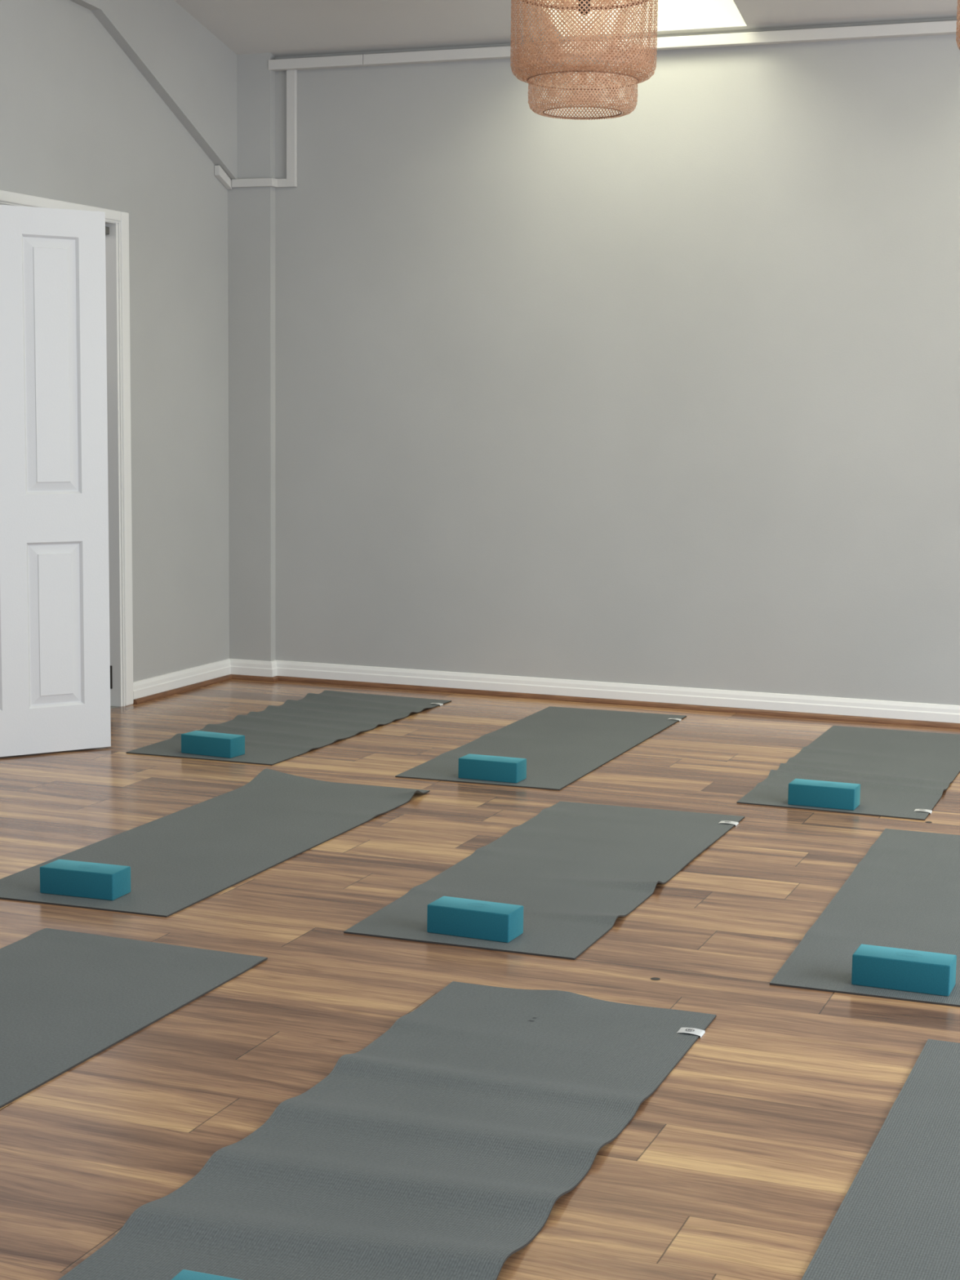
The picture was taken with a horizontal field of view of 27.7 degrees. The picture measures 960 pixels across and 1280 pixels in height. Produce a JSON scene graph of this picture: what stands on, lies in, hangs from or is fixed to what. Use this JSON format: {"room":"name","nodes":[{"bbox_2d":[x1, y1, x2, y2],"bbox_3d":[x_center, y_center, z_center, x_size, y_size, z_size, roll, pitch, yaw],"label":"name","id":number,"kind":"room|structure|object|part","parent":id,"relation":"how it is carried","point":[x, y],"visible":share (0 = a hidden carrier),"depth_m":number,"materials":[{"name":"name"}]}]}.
{"room":"exercise studio","nodes":[
{"label":"exercise studio","id":0,"kind":"room"},
{"bbox_2d":[0,0,237,681],"bbox_3d":[-2.759,-1.811,4.942,0.169,4.959,8.744,3,8,21],"label":"wall","id":1,"kind":"structure","parent":0,"point":[130,106],"depth_m":8.45,"materials":[{"name":"grey paint"}]},
{"bbox_2d":[0,190,133,756],"bbox_3d":[-1.635,-0.655,7.430,0.629,2.085,1.703,3,8,21],"label":"door","id":2,"kind":"structure","parent":1,"relation":"in","point":[66,619],"depth_m":7.13,"materials":[{"name":"white paint"}]},
{"bbox_3d":[-1.589,0.159,8.338,0.027,0.100,0.005,3,8,21],"label":"strike plate","id":3,"kind":"part","parent":2,"relation":"part of","materials":[{"name":"grey plastic"}]},
{"bbox_2d":[133,658,231,701],"bbox_3d":[-2.757,0.603,5.200,0.016,0.081,8.696,3,8,21],"label":"baseboard","id":4,"kind":"structure","parent":1,"relation":"attached to","point":[154,685],"depth_m":8.78,"materials":[{"name":"white paint"}]},
{"bbox_2d":[133,674,231,704],"bbox_3d":[-1.335,0.219,8.815,0.033,0.021,0.888,3,8,21],"label":"trim","id":5,"kind":"structure","parent":1,"relation":"attached to","point":[167,693],"depth_m":8.76,"materials":[{"name":"brown wood"}]},
{"bbox_2d":[214,164,231,189],"bbox_3d":[-1.172,-2.113,8.883,0.027,0.094,0.120,3,8,21],"label":"pipe","id":6,"kind":"object","parent":1,"relation":"attached to","point":[221,175],"visible":1,"depth_m":8.86,"materials":[{"name":"paint"}]},
{"bbox_2d":[0,679,959,1279],"bbox_3d":[0.415,0.841,4.012,6.807,0.001,8.744,3,8,21],"label":"floor","id":7,"kind":"structure","parent":0,"point":[740,1164],"depth_m":4.41,"materials":[{"name":"laminate"}]},
{"bbox_2d":[0,928,267,1108],"bbox_3d":[-1.110,0.830,3.916,0.630,0.007,1.747,3,8,21],"label":"yoga mat","id":8,"kind":"object","parent":7,"relation":"on","point":[67,997],"visible":1,"depth_m":4.33,"materials":[{"name":"grey rubber"}]},
{"bbox_2d":[0,768,430,917],"bbox_3d":[-0.771,0.578,5.878,0.619,0.037,1.773,3,8,21],"label":"yoga mat","id":9,"kind":"object","parent":7,"relation":"on","point":[180,860],"visible":0.94,"depth_m":5.81,"materials":[{"name":"grey rubber"}]},
{"bbox_2d":[40,859,130,900],"bbox_3d":[-1.052,0.638,5.182,0.220,0.072,0.098,3,7,19],"label":"block","id":10,"kind":"object","parent":9,"relation":"on","point":[59,877],"visible":1,"depth_m":5.14,"materials":[{"name":"teal plastic"}]},
{"bbox_2d":[125,690,451,765],"bbox_3d":[-0.718,0.335,7.923,0.626,0.022,1.715,3,8,21],"label":"yoga mat","id":11,"kind":"object","parent":7,"relation":"on","point":[273,735],"visible":0.88,"depth_m":7.90,"materials":[{"name":"grey rubber"}]},
{"bbox_2d":[181,730,244,758],"bbox_3d":[-0.993,0.387,7.232,0.220,0.072,0.098,4,8,26],"label":"block","id":12,"kind":"object","parent":11,"relation":"on","point":[195,742],"visible":1,"depth_m":7.19,"materials":[{"name":"teal plastic"}]},
{"bbox_2d":[58,981,716,1279],"bbox_3d":[-0.074,0.882,3.522,0.646,0.025,1.750,3,8,21],"label":"yoga mat","id":13,"kind":"object","parent":7,"relation":"on","point":[440,1148],"visible":1,"depth_m":3.42,"materials":[{"name":"grey rubber"}]},
{"bbox_2d":[171,1269,240,1279],"bbox_3d":[-0.341,0.950,2.718,0.220,0.072,0.098,3,7,19],"label":"block","id":14,"kind":"object","parent":13,"relation":"on","point":[184,1274],"visible":1,"depth_m":2.77,"materials":[{"name":"teal plastic"}]},
{"bbox_2d":[395,706,686,790],"bbox_3d":[0.291,0.400,7.554,0.639,0.008,1.742,3,8,21],"label":"yoga mat","id":15,"kind":"object","parent":7,"relation":"on","point":[560,746],"visible":0.88,"depth_m":7.53,"materials":[{"name":"grey rubber"}]},
{"bbox_2d":[457,753,526,782],"bbox_3d":[0.044,0.450,6.824,0.220,0.072,0.099,4,8,22],"label":"block","id":16,"kind":"object","parent":15,"relation":"on","point":[473,766],"visible":1,"depth_m":6.78,"materials":[{"name":"teal plastic"}]},
{"bbox_2d":[343,800,744,959],"bbox_3d":[0.258,0.638,5.545,0.646,0.025,1.755,3,8,21],"label":"yoga mat","id":17,"kind":"object","parent":7,"relation":"on","point":[574,868],"visible":0.91,"depth_m":5.45,"materials":[{"name":"grey rubber"}]},
{"bbox_2d":[426,896,523,942],"bbox_3d":[-0.012,0.694,4.836,0.220,0.072,0.098,4,8,23],"label":"block","id":18,"kind":"object","parent":17,"relation":"on","point":[446,915],"visible":1,"depth_m":4.80,"materials":[{"name":"teal plastic"}]},
{"bbox_2d":[736,725,959,820],"bbox_3d":[1.447,0.458,7.145,0.630,0.022,1.715,3,8,21],"label":"yoga mat","id":19,"kind":"object","parent":7,"relation":"on","point":[900,774],"visible":0.88,"depth_m":7.07,"materials":[{"name":"grey rubber"}]},
{"bbox_2d":[787,778,860,810],"bbox_3d":[1.140,0.511,6.441,0.220,0.072,0.098,4,8,22],"label":"block","id":20,"kind":"object","parent":19,"relation":"on","point":[807,793],"visible":1,"depth_m":6.40,"materials":[{"name":"teal plastic"}]},
{"bbox_2d":[769,828,959,1007],"bbox_3d":[1.254,0.705,5.170,0.645,0.008,1.779,3,8,21],"label":"yoga mat","id":21,"kind":"object","parent":7,"relation":"on","point":[904,892],"visible":0.89,"depth_m":5.05,"materials":[{"name":"grey rubber"}]},
{"bbox_2d":[851,944,956,995],"bbox_3d":[0.970,0.754,4.447,0.220,0.072,0.098,4,8,22],"label":"block","id":22,"kind":"object","parent":21,"relation":"on","point":[873,966],"visible":1,"depth_m":4.41,"materials":[{"name":"teal plastic"}]},
{"bbox_2d":[800,1039,959,1279],"bbox_3d":[0.900,0.949,3.158,0.627,0.006,1.748,3,8,21],"label":"yoga mat","id":23,"kind":"object","parent":7,"relation":"on","point":[898,1218],"visible":1,"depth_m":3.26,"materials":[{"name":"grey rubber"}]},
{"bbox_2d":[173,0,959,57],"bbox_3d":[0.953,-2.867,5.002,6.927,1.419,5.776,3,8,21],"label":"ceiling","id":24,"kind":"structure","parent":0,"point":[279,28],"depth_m":8.30,"materials":[{"name":"paint"}]},
{"bbox_2d":[510,0,657,119],"bbox_3d":[0.358,-2.280,6.641,0.502,0.940,0.502,7,9,42],"label":"pendant lantern","id":25,"kind":"object","parent":24,"relation":"hanging from","point":[584,7],"visible":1,"depth_m":6.53,"materials":[{"name":"brown wicker"}]},
{"bbox_3d":[0.355,-1.971,6.679,0.484,0.095,0.484,3,8,21],"label":"lamp shade","id":26,"kind":"part","parent":25,"relation":"part of","materials":[{"name":"brown wicker"}]},
{"bbox_2d":[537,0,746,35],"bbox_3d":[0.525,-2.865,7.592,0.800,0.748,1.362,3,8,21],"label":"window","id":27,"kind":"structure","parent":24,"relation":"attached to","point":[673,15],"depth_m":8.12,"materials":[{"name":"white glass"}]},
{"bbox_2d":[955,0,959,49],"bbox_3d":[1.757,-2.204,6.074,0.502,0.940,0.502,3,8,21],"label":"pendant lantern","id":28,"kind":"object","parent":24,"relation":"hanging from","point":[957,38],"visible":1,"depth_m":6.14,"materials":[{"name":"brown wicker"}]},
{"bbox_2d":[227,17,959,705],"bbox_3d":[1.974,-1.079,7.937,6.927,2.893,0.168,3,8,21],"label":"wall","id":29,"kind":"structure","parent":0,"point":[664,392],"depth_m":8.44,"materials":[{"name":"grey paint"}]},
{"bbox_2d":[231,69,297,187],"bbox_3d":[-0.984,-2.332,8.871,0.303,0.522,0.067,3,8,21],"label":"pipe","id":30,"kind":"object","parent":29,"relation":"attached to","point":[291,180],"visible":1,"depth_m":8.85,"materials":[{"name":"paint"}]},
{"bbox_2d":[268,54,366,71],"bbox_3d":[-0.733,-2.596,8.750,0.470,0.045,0.050,3,8,21],"label":"pipe","id":31,"kind":"object","parent":29,"relation":"attached to","point":[352,60],"visible":1,"depth_m":8.73,"materials":[{"name":"paint"}]},
{"bbox_2d":[230,658,959,723],"bbox_3d":[1.988,0.315,8.023,6.807,0.081,0.064,3,8,21],"label":"baseboard","id":32,"kind":"structure","parent":29,"relation":"attached to","point":[580,688],"depth_m":8.59,"materials":[{"name":"white paint"}]},
{"bbox_2d":[231,674,959,728],"bbox_3d":[1.985,0.358,8.020,6.807,0.021,0.081,3,8,21],"label":"trim","id":33,"kind":"structure","parent":29,"relation":"attached to","point":[436,689],"depth_m":8.58,"materials":[{"name":"brown wood"}]},
{"bbox_2d":[363,20,959,66],"bbox_3d":[2.333,-2.413,7.571,6.105,0.045,0.050,3,8,21],"label":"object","id":34,"kind":"object","parent":29,"relation":"attached to","point":[949,27],"visible":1,"depth_m":8.04,"materials":[{"name":"paint"}]}
]}

